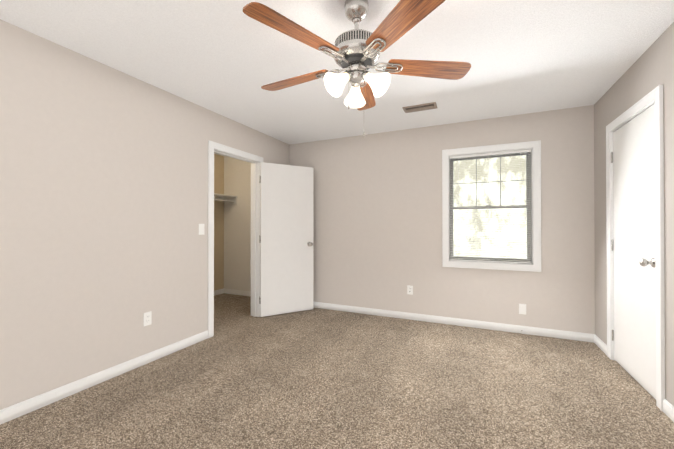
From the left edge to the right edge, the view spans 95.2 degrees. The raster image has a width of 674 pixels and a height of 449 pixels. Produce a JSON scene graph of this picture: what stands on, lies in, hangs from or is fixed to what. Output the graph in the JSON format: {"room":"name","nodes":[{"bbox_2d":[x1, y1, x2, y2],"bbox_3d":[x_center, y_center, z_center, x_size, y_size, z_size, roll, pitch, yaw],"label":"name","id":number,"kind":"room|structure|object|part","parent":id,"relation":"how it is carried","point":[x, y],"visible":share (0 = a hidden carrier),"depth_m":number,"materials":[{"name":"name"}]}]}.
{"room":"empty bedroom","nodes":[
{"label":"empty bedroom","id":0,"kind":"room"},
{"bbox_2d":[0,19,288,409],"bbox_3d":[-1.748,-0.015,2.617,0.120,2.440,5.240,0,0,25],"label":"wall","id":1,"kind":"structure","parent":0,"point":[103,198],"depth_m":2.30,"materials":[{"name":"beige paint"}]},
{"bbox_2d":[0,330,207,424],"bbox_3d":[-2.043,1.158,1.804,0.013,0.085,3.228,0,0,25],"label":"baseboard","id":2,"kind":"structure","parent":1,"relation":"attached to","point":[12,412],"depth_m":2.27,"materials":[{"name":"white wood"}]},
{"bbox_2d":[143,311,151,326],"bbox_3d":[-1.648,0.821,2.677,0.008,0.114,0.070,0,0,25],"label":"outlet","id":3,"kind":"object","parent":1,"relation":"attached to","point":[147,318],"visible":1,"depth_m":2.67,"materials":[{"name":"white plastic"}]},
{"bbox_2d":[199,224,203,234],"bbox_3d":[-1.405,0.049,3.202,0.017,0.114,0.070,0,0,25],"label":"light switch","id":4,"kind":"object","parent":1,"relation":"attached to","point":[201,229],"visible":1,"depth_m":3.20,"materials":[{"name":"white plastic"}]},
{"bbox_2d":[208,140,262,337],"bbox_3d":[-1.243,0.158,3.720,0.160,2.107,0.912,0,0,25],"label":"door frame","id":5,"kind":"structure","parent":1,"relation":"attached to","point":[231,152],"depth_m":3.83,"materials":[{"name":"white wood"}]},
{"bbox_2d":[259,162,313,316],"bbox_3d":[-0.661,0.196,4.198,0.506,2.013,0.646,0,0,25],"label":"door","id":6,"kind":"structure","parent":1,"relation":"in","point":[286,239],"depth_m":4.17,"materials":[{"name":"white paint"}]},
{"bbox_2d":[214,154,223,290],"bbox_3d":[-2.572,-0.004,4.423,0.120,2.440,2.640,0,0,25],"label":"wall","id":7,"kind":"structure","parent":0,"point":[218,225],"depth_m":5.38,"materials":[{"name":"paint"}]},
{"bbox_2d":[214,288,223,295],"bbox_3d":[-2.511,1.173,4.389,0.013,0.085,2.400,0,0,25],"label":"baseboard","id":8,"kind":"structure","parent":7,"relation":"attached to","point":[220,291],"depth_m":5.37,"materials":[{"name":"white wood"}]},
{"bbox_2d":[214,193,236,203],"bbox_3d":[-2.381,-0.434,4.338,0.300,0.138,2.400,0,0,25],"label":"closet shelf","id":9,"kind":"object","parent":7,"relation":"attached to","point":[228,199],"visible":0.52,"depth_m":5.31,"materials":[{"name":"white plastic"}]},
{"bbox_3d":[-2.290,-0.410,4.296,0.054,0.054,2.364,0,0,25],"label":"closet rod","id":10,"kind":"part","parent":9,"relation":"part of","materials":[{"name":"silver metal"}]},
{"bbox_2d":[224,156,250,290],"bbox_3d":[-1.366,0.001,5.257,1.380,2.440,0.120,0,0,25],"label":"wall","id":11,"kind":"structure","parent":0,"point":[237,235],"depth_m":5.36,"materials":[{"name":"paint"}]},
{"bbox_2d":[224,288,250,295],"bbox_3d":[-1.380,1.178,5.184,1.350,0.085,0.013,0,0,25],"label":"baseboard","id":12,"kind":"structure","parent":11,"relation":"attached to","point":[228,291],"depth_m":5.33,"materials":[{"name":"white wood"}]},
{"bbox_2d":[0,293,673,448],"bbox_3d":[-0.688,1.253,2.126,5.450,0.100,5.240,0,0,25],"label":"floor","id":13,"kind":"structure","parent":0,"point":[313,378],"depth_m":2.16,"materials":[{"name":"carpet"}]},
{"bbox_2d":[0,0,673,155],"bbox_3d":[-0.688,-1.287,2.140,5.450,0.100,5.240,0,0,25],"label":"ceiling","id":14,"kind":"structure","parent":0,"point":[227,58],"depth_m":2.20,"materials":[{"name":"white paint"}]},
{"bbox_2d":[243,0,470,136],"bbox_3d":[0.078,-0.871,1.751,1.248,0.737,1.280,0,0,25],"label":"ceiling fan","id":15,"kind":"object","parent":14,"relation":"hanging from","point":[355,51],"visible":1,"depth_m":1.66,"materials":[{"name":"brown wood"}]},
{"bbox_2d":[402,102,436,112],"bbox_3d":[0.871,-1.226,3.230,0.335,0.011,0.155,0,0,25],"label":"ceiling vent","id":16,"kind":"object","parent":14,"relation":"in","point":[420,107],"visible":0.98,"depth_m":3.22,"materials":[{"name":"beige metal"}]},
{"bbox_2d":[289,105,594,333],"bbox_3d":[0.989,-0.007,3.999,3.710,2.440,0.150,0,0,25],"label":"wall","id":17,"kind":"structure","parent":0,"point":[377,220],"depth_m":3.82,"materials":[{"name":"beige paint"}]},
{"bbox_2d":[407,285,412,294],"bbox_3d":[0.934,0.838,3.933,0.070,0.114,0.008,0,0,25],"label":"outlet","id":18,"kind":"object","parent":17,"relation":"attached to","point":[409,289],"visible":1,"depth_m":3.93,"materials":[{"name":"white plastic"}]},
{"bbox_2d":[313,302,591,341],"bbox_3d":[0.955,1.171,3.918,3.710,0.085,0.013,0,0,25],"label":"baseboard","id":19,"kind":"structure","parent":17,"relation":"attached to","point":[570,335],"depth_m":3.66,"materials":[{"name":"white wood"}]},
{"bbox_2d":[442,140,540,271],"bbox_3d":[1.785,-0.199,3.623,1.020,1.430,0.165,0,0,25],"label":"window","id":20,"kind":"structure","parent":17,"relation":"in","point":[535,148],"depth_m":3.56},
{"bbox_2d":[450,149,531,263],"bbox_3d":[1.773,-0.200,3.598,0.854,1.270,0.038,0,0,25],"label":"window blinds","id":21,"kind":"object","parent":20,"relation":"attached to","point":[488,182],"visible":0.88,"depth_m":3.59,"materials":[{"name":"white plastic"}]},
{"bbox_3d":[1.806,-0.199,3.670,0.890,1.300,0.063,0,0,25],"label":"window sash","id":22,"kind":"part","parent":20,"relation":"part of","materials":[{"name":"glass"}]},
{"bbox_2d":[519,304,525,314],"bbox_3d":[2.062,0.940,3.417,0.070,0.114,0.008,0,0,25],"label":"electrical outlet plate","id":23,"kind":"object","parent":17,"relation":"attached to","point":[522,308],"visible":1,"depth_m":3.42,"materials":[{"name":"white plastic"}]},
{"bbox_2d":[594,22,673,405],"bbox_3d":[1.704,-0.024,0.957,0.120,2.440,5.090,0,0,25],"label":"wall","id":24,"kind":"structure","parent":0,"point":[651,68],"depth_m":2.17,"materials":[{"name":"beige paint"}]},
{"bbox_2d":[592,334,606,354],"bbox_3d":[2.555,1.165,2.972,0.013,0.085,0.366,0,0,25],"label":"baseboard","id":25,"kind":"structure","parent":24,"relation":"attached to","point":[595,339],"depth_m":3.00,"materials":[{"name":"white wood"}]},
{"bbox_2d":[611,104,655,398],"bbox_3d":[2.316,0.186,2.382,0.179,2.013,0.774,0,0,25],"label":"door","id":26,"kind":"structure","parent":24,"relation":"in","point":[633,245],"depth_m":2.35,"materials":[{"name":"white paint"}]},
{"bbox_2d":[606,84,664,410],"bbox_3d":[2.341,0.151,2.372,0.141,2.107,0.912,0,0,25],"label":"door frame","id":27,"kind":"structure","parent":24,"relation":"attached to","point":[650,99],"depth_m":2.04,"materials":[{"name":"white wood"}]},
{"bbox_2d":[663,399,673,421],"bbox_3d":[1.373,1.150,0.388,0.013,0.085,3.492,0,0,25],"label":"baseboard","id":28,"kind":"structure","parent":24,"relation":"attached to","point":[668,409],"depth_m":1.92,"materials":[{"name":"white wood"}]},
{"label":"outside","id":29,"kind":"structure","parent":0,"visible":0},
{"bbox_2d":[453,155,526,258],"bbox_3d":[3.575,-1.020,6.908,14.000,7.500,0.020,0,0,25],"label":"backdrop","id":30,"kind":"structure","parent":29,"point":[518,169],"depth_m":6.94,"materials":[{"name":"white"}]}
]}

